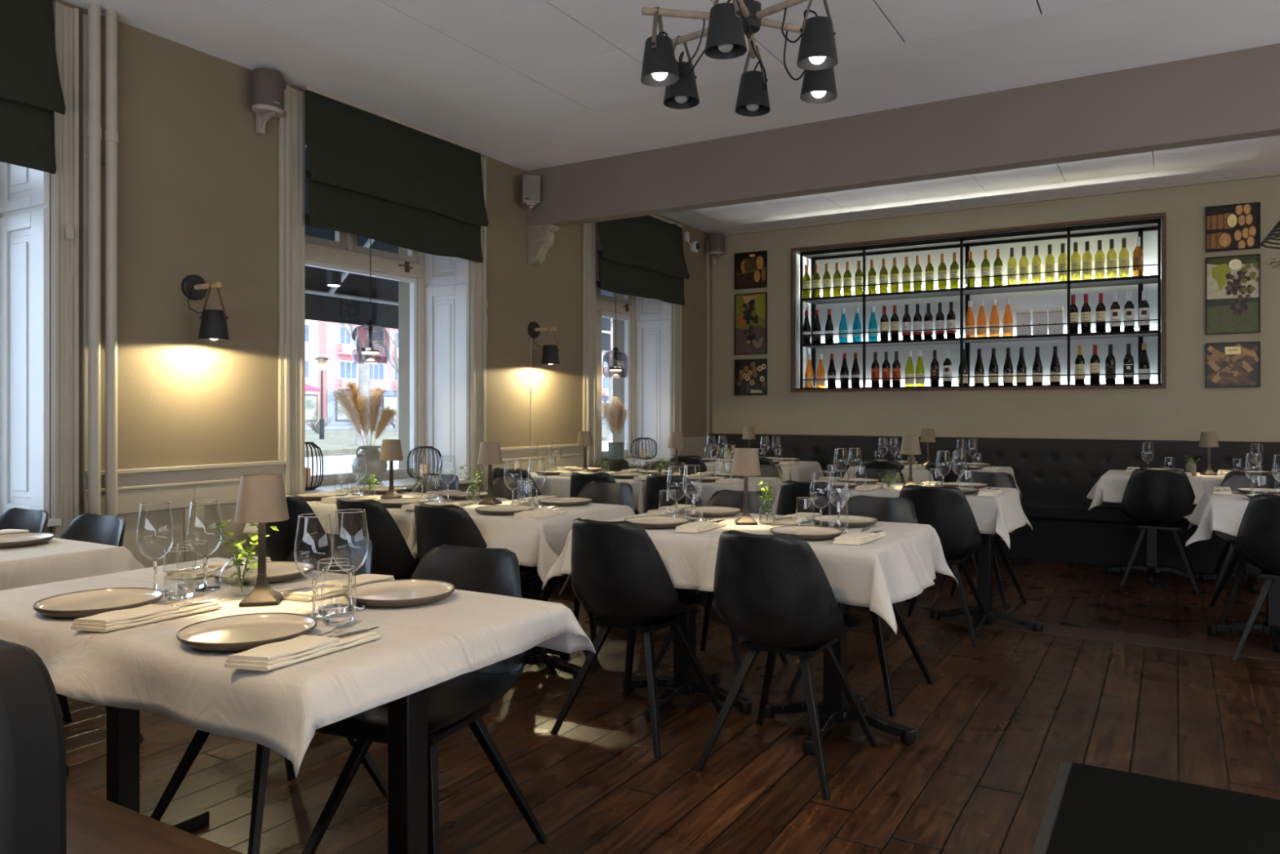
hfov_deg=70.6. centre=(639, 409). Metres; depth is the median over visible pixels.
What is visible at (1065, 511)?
seat cushion
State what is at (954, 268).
wine bottle
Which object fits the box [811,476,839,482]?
napkin
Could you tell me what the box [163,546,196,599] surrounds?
tumbler
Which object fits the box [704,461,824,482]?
tablecloth
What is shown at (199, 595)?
fork
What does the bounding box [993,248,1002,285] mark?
wine bottle
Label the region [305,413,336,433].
shrub
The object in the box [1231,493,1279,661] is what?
dining chair
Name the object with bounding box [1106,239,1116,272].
wine bottle
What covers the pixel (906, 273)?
wine bottle
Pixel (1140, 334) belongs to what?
shelf
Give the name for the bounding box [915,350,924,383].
wine bottle
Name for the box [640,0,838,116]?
chandelier
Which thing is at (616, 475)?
dinner plate
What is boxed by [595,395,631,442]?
pampas grass
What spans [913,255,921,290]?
wine bottle
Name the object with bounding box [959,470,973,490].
tumbler
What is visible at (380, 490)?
dinner plate
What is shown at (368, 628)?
knife
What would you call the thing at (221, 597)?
knife
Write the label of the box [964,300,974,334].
wine bottle
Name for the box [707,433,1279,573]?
banquette
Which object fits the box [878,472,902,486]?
sprig
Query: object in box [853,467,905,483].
dining chair
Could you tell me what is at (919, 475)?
tablecloth
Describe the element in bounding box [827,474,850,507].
bowl
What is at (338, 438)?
ground
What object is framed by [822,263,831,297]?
wine bottle
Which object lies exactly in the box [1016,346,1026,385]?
wine bottle
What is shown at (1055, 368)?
wine bottle
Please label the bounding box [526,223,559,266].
corbel
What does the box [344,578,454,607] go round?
dinner plate
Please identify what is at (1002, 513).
tablecloth
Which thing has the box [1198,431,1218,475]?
table lamp
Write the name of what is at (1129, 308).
wine bottle
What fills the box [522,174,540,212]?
speaker
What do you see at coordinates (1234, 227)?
framed print
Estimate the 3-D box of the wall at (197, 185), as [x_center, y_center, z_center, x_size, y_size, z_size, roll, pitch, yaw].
[-2.033,-0.320,5.451,0.680,3.080,10.900,0,0,31]
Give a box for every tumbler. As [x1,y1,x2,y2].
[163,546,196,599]
[176,540,208,590]
[315,557,350,614]
[320,564,356,625]
[333,473,348,495]
[351,473,365,495]
[426,475,440,499]
[427,478,443,502]
[516,480,532,505]
[518,482,534,506]
[658,489,675,516]
[684,491,702,522]
[795,497,814,525]
[828,499,848,533]
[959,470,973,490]
[1250,475,1267,495]
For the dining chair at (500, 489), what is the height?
0.828 m
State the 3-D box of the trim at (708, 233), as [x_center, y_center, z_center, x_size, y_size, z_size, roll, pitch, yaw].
[0.725,-0.780,9.419,0.012,2.100,0.060,0,0,31]
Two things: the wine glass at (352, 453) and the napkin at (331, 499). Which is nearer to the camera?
the napkin at (331, 499)
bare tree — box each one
[341,323,382,445]
[357,324,398,435]
[601,318,613,439]
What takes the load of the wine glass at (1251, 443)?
on the tablecloth at (1111, 486)
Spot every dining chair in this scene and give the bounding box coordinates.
[0,507,64,721]
[56,513,144,742]
[150,532,387,853]
[266,493,325,560]
[301,544,547,853]
[336,497,418,579]
[410,472,458,493]
[413,502,557,675]
[484,476,532,500]
[493,466,542,497]
[540,481,643,659]
[551,517,722,757]
[558,471,616,595]
[593,458,629,471]
[644,473,703,611]
[648,461,688,475]
[655,488,788,692]
[670,454,706,475]
[695,529,877,799]
[747,464,782,482]
[758,457,774,465]
[776,480,871,613]
[786,494,933,715]
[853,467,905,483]
[861,459,903,471]
[885,484,991,647]
[924,461,977,570]
[928,471,1026,613]
[1120,467,1199,593]
[1209,471,1279,595]
[1209,474,1279,623]
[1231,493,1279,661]
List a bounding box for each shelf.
[794,382,1162,389]
[802,275,1159,304]
[802,329,1159,348]
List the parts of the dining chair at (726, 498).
leg, leg, leg, leg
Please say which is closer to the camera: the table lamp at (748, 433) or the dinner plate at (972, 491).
the dinner plate at (972, 491)
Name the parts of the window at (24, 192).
reveal panel, sill, casing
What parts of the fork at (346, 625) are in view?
handle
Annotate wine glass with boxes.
[136,501,174,594]
[186,499,222,591]
[293,512,333,619]
[331,508,369,611]
[333,453,349,492]
[350,453,366,493]
[413,456,431,497]
[439,455,456,501]
[503,458,521,504]
[527,458,545,507]
[550,440,561,469]
[625,443,637,473]
[666,465,687,516]
[682,464,702,517]
[708,444,721,475]
[809,470,831,526]
[827,470,850,529]
[833,448,848,481]
[848,447,862,483]
[935,450,951,486]
[951,449,967,486]
[1141,441,1154,468]
[1244,453,1262,493]
[1248,443,1264,471]
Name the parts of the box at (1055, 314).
lid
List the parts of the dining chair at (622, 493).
leg, leg, leg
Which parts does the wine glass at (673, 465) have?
stem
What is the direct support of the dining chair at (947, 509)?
on the floor
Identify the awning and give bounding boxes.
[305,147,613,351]
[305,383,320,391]
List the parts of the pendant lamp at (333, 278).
rod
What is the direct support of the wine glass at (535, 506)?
on the tablecloth at (539, 542)
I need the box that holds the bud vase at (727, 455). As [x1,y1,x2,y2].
[724,448,731,458]
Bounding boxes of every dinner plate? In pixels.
[0,532,54,547]
[32,586,164,617]
[176,612,317,651]
[211,560,314,583]
[295,491,347,500]
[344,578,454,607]
[359,486,407,493]
[376,497,429,506]
[440,491,487,499]
[474,504,533,515]
[534,469,571,475]
[538,497,591,506]
[567,466,601,471]
[608,472,644,478]
[623,515,689,528]
[635,469,671,475]
[681,506,741,516]
[687,475,725,482]
[702,457,720,462]
[711,472,743,478]
[769,525,842,539]
[770,457,799,461]
[772,459,783,463]
[811,515,877,527]
[825,481,857,488]
[836,477,879,484]
[896,460,917,464]
[940,481,987,488]
[954,486,979,493]
[965,462,991,466]
[968,465,982,469]
[1144,467,1183,471]
[1236,487,1279,493]
[1239,470,1279,472]
[1245,493,1279,498]
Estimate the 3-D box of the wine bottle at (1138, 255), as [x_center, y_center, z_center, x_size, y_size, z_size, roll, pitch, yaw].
[4.183,-1.278,7.587,0.079,0.343,0.080,0,0,31]
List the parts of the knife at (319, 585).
blade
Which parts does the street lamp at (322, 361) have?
post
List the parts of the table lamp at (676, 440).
stem, lamp shade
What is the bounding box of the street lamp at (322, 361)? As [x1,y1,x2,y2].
[315,356,328,439]
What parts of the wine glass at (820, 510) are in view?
stem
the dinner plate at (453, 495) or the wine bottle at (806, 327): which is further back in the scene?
the wine bottle at (806, 327)
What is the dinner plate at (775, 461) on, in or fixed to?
on the tablecloth at (801, 472)
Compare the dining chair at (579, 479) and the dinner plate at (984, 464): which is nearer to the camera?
the dining chair at (579, 479)
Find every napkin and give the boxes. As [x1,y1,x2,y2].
[0,528,29,533]
[71,600,222,631]
[163,555,271,579]
[224,629,380,671]
[282,573,395,601]
[320,494,377,502]
[334,484,384,493]
[400,501,459,510]
[412,489,461,498]
[510,495,556,504]
[512,508,567,518]
[549,466,577,470]
[559,471,592,475]
[614,468,642,472]
[632,474,648,479]
[645,504,695,515]
[674,520,727,533]
[688,471,718,476]
[714,478,743,484]
[715,458,733,462]
[771,511,819,524]
[777,461,799,464]
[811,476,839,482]
[832,531,885,545]
[853,484,882,490]
[903,464,923,468]
[917,480,941,486]
[977,488,1001,496]
[982,466,999,471]
[1124,466,1139,471]
[1185,472,1192,477]
[1212,486,1231,494]
[1217,469,1231,475]
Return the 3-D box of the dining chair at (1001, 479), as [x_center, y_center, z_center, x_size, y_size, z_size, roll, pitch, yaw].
[2.105,0.811,5.604,0.474,0.828,0.576,0,0,33]
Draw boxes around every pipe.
[85,2,102,515]
[101,8,118,515]
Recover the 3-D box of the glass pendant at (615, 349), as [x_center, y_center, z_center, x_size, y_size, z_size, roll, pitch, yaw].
[-0.222,-1.012,8.248,0.242,1.435,0.242,0,0,31]
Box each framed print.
[734,250,767,289]
[734,292,767,355]
[734,358,767,395]
[1205,201,1260,252]
[1205,253,1260,334]
[1205,341,1260,387]
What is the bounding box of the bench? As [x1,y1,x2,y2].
[0,639,242,853]
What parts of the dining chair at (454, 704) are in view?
leg, leg, seat frame, leg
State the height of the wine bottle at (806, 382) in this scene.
0.343 m
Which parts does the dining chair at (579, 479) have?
leg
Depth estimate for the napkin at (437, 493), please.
4.75 m
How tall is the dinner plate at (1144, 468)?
0.022 m
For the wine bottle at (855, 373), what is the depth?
8.79 m
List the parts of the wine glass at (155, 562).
stem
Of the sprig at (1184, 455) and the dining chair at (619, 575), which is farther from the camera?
the sprig at (1184, 455)
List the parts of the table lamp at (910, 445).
lamp shade, stem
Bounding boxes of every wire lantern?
[305,441,324,489]
[406,445,442,479]
[630,437,657,458]
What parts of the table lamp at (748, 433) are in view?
stem, lamp shade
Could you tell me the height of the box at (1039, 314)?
0.245 m
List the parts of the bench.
backrest, seat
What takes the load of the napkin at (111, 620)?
on the tablecloth at (145, 667)
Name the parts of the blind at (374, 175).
head rail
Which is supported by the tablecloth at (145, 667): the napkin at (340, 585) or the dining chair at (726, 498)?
the napkin at (340, 585)
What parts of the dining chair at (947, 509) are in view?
leg, leg, seat frame, leg, leg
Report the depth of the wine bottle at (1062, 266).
7.85 m
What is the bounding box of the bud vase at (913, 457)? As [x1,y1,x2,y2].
[907,454,915,464]
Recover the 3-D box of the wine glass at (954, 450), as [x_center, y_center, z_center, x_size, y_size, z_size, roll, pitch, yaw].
[1.837,0.347,5.195,0.085,0.226,0.085,0,0,18]
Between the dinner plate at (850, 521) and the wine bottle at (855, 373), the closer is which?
the dinner plate at (850, 521)
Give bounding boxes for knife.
[163,564,207,572]
[169,597,222,606]
[278,583,327,592]
[327,626,378,637]
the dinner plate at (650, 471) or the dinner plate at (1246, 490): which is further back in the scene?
the dinner plate at (650, 471)
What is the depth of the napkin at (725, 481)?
5.65 m
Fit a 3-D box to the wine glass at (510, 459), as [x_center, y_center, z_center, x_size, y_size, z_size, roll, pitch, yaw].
[-0.598,0.347,4.245,0.085,0.226,0.085,0,0,-22]
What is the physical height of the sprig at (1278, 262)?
0.136 m
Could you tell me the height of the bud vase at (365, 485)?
0.065 m
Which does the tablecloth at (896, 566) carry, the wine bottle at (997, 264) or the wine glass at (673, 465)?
the wine glass at (673, 465)
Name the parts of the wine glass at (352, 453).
stem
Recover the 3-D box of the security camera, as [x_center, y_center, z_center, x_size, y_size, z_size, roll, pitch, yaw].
[0.532,-1.671,9.038,0.071,0.178,0.228,0,0,31]
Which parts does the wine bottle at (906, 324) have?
bottle glass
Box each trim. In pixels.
[82,13,286,568]
[486,223,586,568]
[560,573,1279,661]
[681,240,710,457]
[707,233,711,433]
[720,171,1279,235]
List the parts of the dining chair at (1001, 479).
leg, leg, seat frame, leg, leg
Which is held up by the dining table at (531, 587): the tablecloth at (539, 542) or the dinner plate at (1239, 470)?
the tablecloth at (539, 542)
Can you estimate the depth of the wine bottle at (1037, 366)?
7.96 m
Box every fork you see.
[161,591,208,604]
[174,564,214,571]
[291,584,333,591]
[315,619,361,635]
[860,526,871,532]
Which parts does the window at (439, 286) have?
casing, sash, sash, frame, sash, sill, reveal panel, casing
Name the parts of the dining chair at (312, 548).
leg, leg, leg, leg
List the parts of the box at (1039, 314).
lid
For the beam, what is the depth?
5.23 m
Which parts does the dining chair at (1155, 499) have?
leg, leg, seat frame, leg, leg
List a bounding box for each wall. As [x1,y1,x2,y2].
[46,0,711,556]
[711,176,1279,441]
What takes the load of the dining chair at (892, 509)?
on the floor
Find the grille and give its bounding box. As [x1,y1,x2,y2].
[524,174,539,200]
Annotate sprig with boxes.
[214,519,278,591]
[364,473,379,494]
[458,464,483,501]
[600,457,608,472]
[653,458,667,474]
[758,481,773,521]
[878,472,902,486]
[1184,455,1199,465]
[1242,257,1279,268]
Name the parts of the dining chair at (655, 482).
leg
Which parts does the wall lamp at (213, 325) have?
wall plate, lamp shade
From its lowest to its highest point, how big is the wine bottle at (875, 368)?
0.343 m
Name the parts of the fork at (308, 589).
handle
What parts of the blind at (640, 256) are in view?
head rail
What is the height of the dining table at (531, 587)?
0.750 m
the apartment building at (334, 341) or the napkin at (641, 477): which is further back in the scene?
the apartment building at (334, 341)
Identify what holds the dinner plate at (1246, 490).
on the tablecloth at (1223, 513)
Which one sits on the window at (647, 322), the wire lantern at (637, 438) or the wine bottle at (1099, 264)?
the wire lantern at (637, 438)
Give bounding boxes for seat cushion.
[1020,497,1198,528]
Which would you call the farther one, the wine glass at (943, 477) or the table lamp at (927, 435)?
the table lamp at (927, 435)
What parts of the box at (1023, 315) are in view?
lid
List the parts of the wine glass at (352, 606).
stem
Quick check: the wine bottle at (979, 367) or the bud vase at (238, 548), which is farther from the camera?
the wine bottle at (979, 367)
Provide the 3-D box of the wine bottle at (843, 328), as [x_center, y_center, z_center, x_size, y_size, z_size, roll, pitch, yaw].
[2.000,-0.826,8.883,0.086,0.343,0.086,0,0,31]
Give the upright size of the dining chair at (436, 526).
0.828 m
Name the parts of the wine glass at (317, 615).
stem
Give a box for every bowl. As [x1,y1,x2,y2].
[136,502,174,559]
[186,501,222,556]
[293,516,333,579]
[331,511,369,572]
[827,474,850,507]
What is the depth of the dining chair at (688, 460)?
7.90 m
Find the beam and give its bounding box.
[526,43,1279,226]
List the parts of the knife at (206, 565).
blade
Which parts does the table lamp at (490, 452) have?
stem, lamp shade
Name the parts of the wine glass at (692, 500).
stem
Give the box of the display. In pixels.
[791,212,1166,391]
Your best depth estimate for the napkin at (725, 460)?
7.89 m
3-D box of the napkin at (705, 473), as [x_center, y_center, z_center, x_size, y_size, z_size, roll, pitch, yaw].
[0.448,0.448,6.279,0.090,0.024,0.289,0,0,32]
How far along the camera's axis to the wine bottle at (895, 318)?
8.59 m
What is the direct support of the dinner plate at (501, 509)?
on the tablecloth at (539, 542)
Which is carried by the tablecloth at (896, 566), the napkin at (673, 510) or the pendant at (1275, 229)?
the napkin at (673, 510)
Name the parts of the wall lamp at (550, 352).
wall plate, lamp shade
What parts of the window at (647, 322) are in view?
casing, sash, sash, frame, sill, reveal panel, casing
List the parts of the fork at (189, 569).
handle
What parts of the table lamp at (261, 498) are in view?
lamp shade, stem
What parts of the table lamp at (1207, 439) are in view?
lamp shade, stem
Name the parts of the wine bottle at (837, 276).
bottle glass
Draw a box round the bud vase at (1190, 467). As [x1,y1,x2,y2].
[1186,459,1195,475]
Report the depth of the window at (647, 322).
8.76 m
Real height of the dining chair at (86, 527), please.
0.828 m
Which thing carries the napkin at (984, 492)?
on the tablecloth at (1002, 513)
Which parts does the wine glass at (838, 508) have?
stem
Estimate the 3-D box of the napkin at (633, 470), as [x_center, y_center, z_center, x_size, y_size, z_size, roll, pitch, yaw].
[-0.081,0.448,6.569,0.090,0.024,0.289,0,0,28]
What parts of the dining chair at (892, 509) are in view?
leg, leg, leg, leg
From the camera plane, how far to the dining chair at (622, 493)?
4.96 m
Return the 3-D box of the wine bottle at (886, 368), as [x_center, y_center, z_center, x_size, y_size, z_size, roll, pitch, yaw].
[2.363,-0.385,8.667,0.079,0.343,0.080,0,0,31]
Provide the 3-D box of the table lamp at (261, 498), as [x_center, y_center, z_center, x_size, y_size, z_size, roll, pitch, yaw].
[-0.907,0.309,2.166,0.122,0.305,0.122,0,0,-12]
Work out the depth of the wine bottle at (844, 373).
8.85 m
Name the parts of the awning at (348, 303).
arm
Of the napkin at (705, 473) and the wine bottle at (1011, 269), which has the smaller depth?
the napkin at (705, 473)
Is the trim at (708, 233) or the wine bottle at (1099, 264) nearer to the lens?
the wine bottle at (1099, 264)
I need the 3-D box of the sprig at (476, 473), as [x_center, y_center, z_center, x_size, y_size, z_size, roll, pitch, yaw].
[-0.818,0.361,4.442,0.148,0.182,0.084,0,0,31]
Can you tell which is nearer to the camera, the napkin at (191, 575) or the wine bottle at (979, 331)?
the napkin at (191, 575)
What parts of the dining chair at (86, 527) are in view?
leg, leg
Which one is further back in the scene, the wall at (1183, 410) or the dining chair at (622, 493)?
the wall at (1183, 410)
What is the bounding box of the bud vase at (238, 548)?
[218,548,257,596]
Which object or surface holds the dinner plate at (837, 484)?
on the tablecloth at (1002, 513)
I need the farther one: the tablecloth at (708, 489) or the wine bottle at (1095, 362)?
the wine bottle at (1095, 362)
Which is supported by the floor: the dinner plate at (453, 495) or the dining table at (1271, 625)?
the dining table at (1271, 625)
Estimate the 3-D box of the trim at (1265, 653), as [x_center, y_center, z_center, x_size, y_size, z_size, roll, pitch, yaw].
[2.367,1.218,4.968,8.200,0.004,0.240,0,0,31]
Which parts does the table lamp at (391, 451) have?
stem, lamp shade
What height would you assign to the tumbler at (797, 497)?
0.119 m
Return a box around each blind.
[0,0,65,173]
[302,84,488,262]
[595,214,689,305]
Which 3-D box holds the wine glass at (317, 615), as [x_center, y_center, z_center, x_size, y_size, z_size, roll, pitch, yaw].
[-0.726,0.347,2.013,0.085,0.226,0.085,0,0,-37]
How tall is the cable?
0.815 m
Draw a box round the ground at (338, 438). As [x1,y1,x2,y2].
[305,419,613,475]
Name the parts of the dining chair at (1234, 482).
leg, leg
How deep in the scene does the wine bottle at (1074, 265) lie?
7.80 m
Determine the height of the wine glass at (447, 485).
0.226 m
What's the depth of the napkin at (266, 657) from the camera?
1.66 m
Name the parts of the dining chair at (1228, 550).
leg, leg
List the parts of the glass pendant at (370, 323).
lamp shade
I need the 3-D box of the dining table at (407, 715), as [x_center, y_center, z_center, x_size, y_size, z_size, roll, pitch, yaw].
[-0.949,0.845,2.197,1.301,0.750,0.706,0,0,31]
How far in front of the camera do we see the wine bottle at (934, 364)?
8.40 m
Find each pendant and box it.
[350,238,390,362]
[602,293,628,374]
[1260,221,1279,248]
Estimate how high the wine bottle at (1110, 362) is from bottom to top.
0.343 m
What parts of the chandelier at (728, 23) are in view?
bulb, lamp shade, arm, lamp shade, bulb, arm, lamp shade, bulb, arm, arm, lamp shade, bulb, arm, arm, lamp shade, bulb, lamp shade, bulb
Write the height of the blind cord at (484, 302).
0.830 m
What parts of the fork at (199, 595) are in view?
handle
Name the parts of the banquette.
backrest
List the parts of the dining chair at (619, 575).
leg, leg, seat frame, leg, leg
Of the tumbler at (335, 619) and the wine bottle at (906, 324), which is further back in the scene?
the wine bottle at (906, 324)
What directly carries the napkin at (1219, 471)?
on the tablecloth at (1111, 486)
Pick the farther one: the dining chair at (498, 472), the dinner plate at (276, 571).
the dining chair at (498, 472)
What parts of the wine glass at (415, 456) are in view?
stem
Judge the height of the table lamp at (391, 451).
0.305 m
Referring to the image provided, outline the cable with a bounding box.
[530,337,531,446]
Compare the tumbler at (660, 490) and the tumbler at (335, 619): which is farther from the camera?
the tumbler at (660, 490)
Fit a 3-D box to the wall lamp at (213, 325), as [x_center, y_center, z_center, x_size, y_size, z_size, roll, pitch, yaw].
[-2.114,-0.502,4.417,0.235,0.329,0.140,0,0,31]
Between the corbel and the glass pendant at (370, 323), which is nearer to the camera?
the glass pendant at (370, 323)
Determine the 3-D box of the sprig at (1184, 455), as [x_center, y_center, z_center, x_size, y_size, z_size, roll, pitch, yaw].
[3.874,0.375,6.328,0.123,0.114,0.057,0,0,-1]
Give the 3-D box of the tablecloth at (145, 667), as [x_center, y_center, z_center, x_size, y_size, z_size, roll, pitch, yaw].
[-0.964,0.541,2.201,1.478,0.158,0.906,0,0,31]
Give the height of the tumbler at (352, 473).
0.119 m
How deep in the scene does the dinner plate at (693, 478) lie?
5.91 m
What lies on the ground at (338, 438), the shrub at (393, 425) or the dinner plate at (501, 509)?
the shrub at (393, 425)
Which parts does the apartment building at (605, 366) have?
pane, pane, pane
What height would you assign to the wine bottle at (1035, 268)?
0.343 m
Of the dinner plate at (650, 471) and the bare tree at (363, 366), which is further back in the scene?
the bare tree at (363, 366)
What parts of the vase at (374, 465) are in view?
handle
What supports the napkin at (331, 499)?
on the tablecloth at (404, 519)
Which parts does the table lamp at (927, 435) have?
stem, lamp shade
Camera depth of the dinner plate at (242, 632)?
1.84 m
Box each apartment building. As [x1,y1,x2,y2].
[305,319,319,424]
[318,320,398,424]
[601,318,613,419]
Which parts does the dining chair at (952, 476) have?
leg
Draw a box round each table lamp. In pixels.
[234,473,288,606]
[379,439,403,498]
[477,441,502,505]
[576,431,593,471]
[667,431,685,475]
[730,448,760,524]
[742,426,755,448]
[899,435,920,486]
[920,428,935,466]
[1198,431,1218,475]
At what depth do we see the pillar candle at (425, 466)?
6.07 m
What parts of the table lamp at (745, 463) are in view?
lamp shade, stem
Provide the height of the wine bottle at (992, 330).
0.343 m
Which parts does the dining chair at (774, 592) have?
leg, leg, seat frame, leg, leg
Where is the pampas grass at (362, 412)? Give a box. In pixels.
[325,380,399,446]
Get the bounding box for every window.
[0,0,79,537]
[284,84,486,494]
[586,222,681,466]
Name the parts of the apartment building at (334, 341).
pane, pane, pane, pane, pane, pane, pane, pane, pane, pane, pane, pane, pane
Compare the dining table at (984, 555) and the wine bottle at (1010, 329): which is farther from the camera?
the wine bottle at (1010, 329)
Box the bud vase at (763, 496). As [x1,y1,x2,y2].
[759,496,775,524]
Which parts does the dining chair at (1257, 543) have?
leg, leg, seat frame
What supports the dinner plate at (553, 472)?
on the tablecloth at (558, 486)
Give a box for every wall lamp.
[181,275,229,341]
[528,321,559,364]
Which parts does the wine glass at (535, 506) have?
stem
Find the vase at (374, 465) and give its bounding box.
[351,444,387,484]
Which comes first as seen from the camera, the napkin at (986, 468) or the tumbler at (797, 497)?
the tumbler at (797, 497)
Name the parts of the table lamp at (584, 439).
stem, lamp shade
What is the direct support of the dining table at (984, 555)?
on the floor
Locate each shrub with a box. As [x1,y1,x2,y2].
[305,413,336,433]
[380,413,395,428]
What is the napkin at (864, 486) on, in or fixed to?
on the tablecloth at (1002, 513)
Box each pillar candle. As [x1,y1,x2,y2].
[305,467,311,487]
[420,463,428,476]
[640,448,647,457]
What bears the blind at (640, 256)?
attached to the window at (647, 322)
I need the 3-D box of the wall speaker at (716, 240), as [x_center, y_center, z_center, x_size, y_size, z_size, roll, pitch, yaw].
[0.787,-1.657,9.302,0.172,0.313,0.148,0,0,-19]
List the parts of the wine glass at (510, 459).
stem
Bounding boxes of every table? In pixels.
[66,764,69,776]
[106,688,427,853]
[520,564,582,679]
[540,509,639,582]
[622,587,915,754]
[697,589,706,594]
[865,533,1043,636]
[964,551,1012,568]
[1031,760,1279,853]
[1105,528,1266,593]
[1207,578,1279,653]
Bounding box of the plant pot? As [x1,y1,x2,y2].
[608,442,624,459]
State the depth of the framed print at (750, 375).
9.24 m
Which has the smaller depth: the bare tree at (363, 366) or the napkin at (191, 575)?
the napkin at (191, 575)
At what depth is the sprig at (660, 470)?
6.15 m
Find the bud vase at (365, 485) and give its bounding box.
[362,484,375,493]
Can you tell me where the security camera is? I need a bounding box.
[684,231,699,252]
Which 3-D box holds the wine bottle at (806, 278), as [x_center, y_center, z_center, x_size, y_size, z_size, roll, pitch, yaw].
[1.674,-1.278,9.076,0.079,0.343,0.080,0,0,31]
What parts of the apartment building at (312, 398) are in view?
pane, pane, pane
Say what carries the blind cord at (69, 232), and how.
attached to the window at (24, 192)
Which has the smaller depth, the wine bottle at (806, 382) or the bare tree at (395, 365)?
the wine bottle at (806, 382)
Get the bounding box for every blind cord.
[65,226,75,356]
[482,300,487,419]
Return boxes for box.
[284,88,286,111]
[1016,307,1031,335]
[1032,306,1048,334]
[1048,306,1063,334]
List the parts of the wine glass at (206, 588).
stem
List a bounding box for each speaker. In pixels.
[251,67,284,134]
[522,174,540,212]
[708,232,724,265]
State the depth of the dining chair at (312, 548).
2.77 m
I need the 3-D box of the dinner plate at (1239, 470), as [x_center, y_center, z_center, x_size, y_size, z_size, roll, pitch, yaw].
[4.370,0.449,6.384,0.261,0.022,0.261,0,0,-32]
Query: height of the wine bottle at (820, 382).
0.343 m
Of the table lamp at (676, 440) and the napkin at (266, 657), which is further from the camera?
the table lamp at (676, 440)
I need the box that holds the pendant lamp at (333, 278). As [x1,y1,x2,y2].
[325,230,342,286]
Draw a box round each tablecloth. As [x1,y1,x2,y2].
[0,537,145,590]
[0,557,595,777]
[242,491,508,560]
[411,498,635,586]
[528,471,688,513]
[542,511,958,634]
[685,475,782,506]
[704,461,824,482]
[772,480,1032,549]
[843,463,1022,497]
[1086,469,1225,510]
[1183,489,1250,546]
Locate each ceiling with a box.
[62,0,1279,170]
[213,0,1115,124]
[658,135,1279,233]
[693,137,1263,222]
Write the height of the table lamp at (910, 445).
0.305 m
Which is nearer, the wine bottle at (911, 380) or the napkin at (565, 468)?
the napkin at (565, 468)
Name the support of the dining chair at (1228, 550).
on the floor
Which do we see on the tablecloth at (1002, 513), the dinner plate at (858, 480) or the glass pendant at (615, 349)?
the dinner plate at (858, 480)
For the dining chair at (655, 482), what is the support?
on the floor
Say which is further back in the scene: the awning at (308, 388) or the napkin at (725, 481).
the awning at (308, 388)
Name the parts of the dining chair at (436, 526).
leg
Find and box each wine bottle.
[803,265,810,297]
[803,310,810,343]
[804,354,813,385]
[812,264,820,297]
[812,309,821,343]
[816,353,824,385]
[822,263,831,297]
[825,309,833,342]
[827,353,835,387]
[832,262,840,296]
[839,308,848,342]
[840,353,848,387]
[843,262,851,295]
[851,352,860,386]
[852,307,861,342]
[854,260,862,294]
[867,259,875,293]
[868,306,877,341]
[871,351,879,386]
[879,258,888,293]
[880,306,888,341]
[881,351,890,386]
[890,257,898,292]
[890,305,898,340]
[892,351,900,386]
[902,256,911,291]
[902,304,911,339]
[905,351,914,383]
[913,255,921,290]
[913,303,921,339]
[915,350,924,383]
[924,254,933,290]
[924,302,933,338]
[930,350,938,386]
[935,302,944,338]
[937,253,946,288]
[942,349,951,386]
[946,302,955,337]
[950,252,959,288]
[958,349,968,386]
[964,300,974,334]
[966,251,975,287]
[973,348,984,385]
[976,300,986,334]
[981,249,990,286]
[988,348,998,385]
[989,299,999,333]
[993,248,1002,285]
[1002,298,1013,333]
[1003,347,1013,385]
[1007,247,1016,279]
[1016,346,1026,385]
[1018,246,1028,278]
[1031,245,1041,277]
[1031,346,1042,384]
[1044,244,1054,276]
[1049,346,1060,384]
[1057,243,1066,275]
[1070,242,1080,275]
[1070,294,1078,333]
[1075,345,1084,384]
[1080,293,1091,333]
[1081,240,1092,274]
[1089,344,1100,384]
[1094,240,1104,272]
[1095,293,1106,332]
[1105,344,1115,383]
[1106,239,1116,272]
[1110,292,1120,332]
[1118,238,1128,271]
[1123,343,1133,383]
[1124,291,1134,331]
[1132,236,1143,276]
[1138,290,1149,330]
[1138,342,1150,383]
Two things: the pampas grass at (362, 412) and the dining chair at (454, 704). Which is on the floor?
the dining chair at (454, 704)
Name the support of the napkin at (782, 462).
on the tablecloth at (801, 472)
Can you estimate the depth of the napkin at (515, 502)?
4.46 m
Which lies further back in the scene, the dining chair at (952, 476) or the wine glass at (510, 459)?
the dining chair at (952, 476)
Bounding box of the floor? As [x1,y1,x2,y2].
[58,556,1279,853]

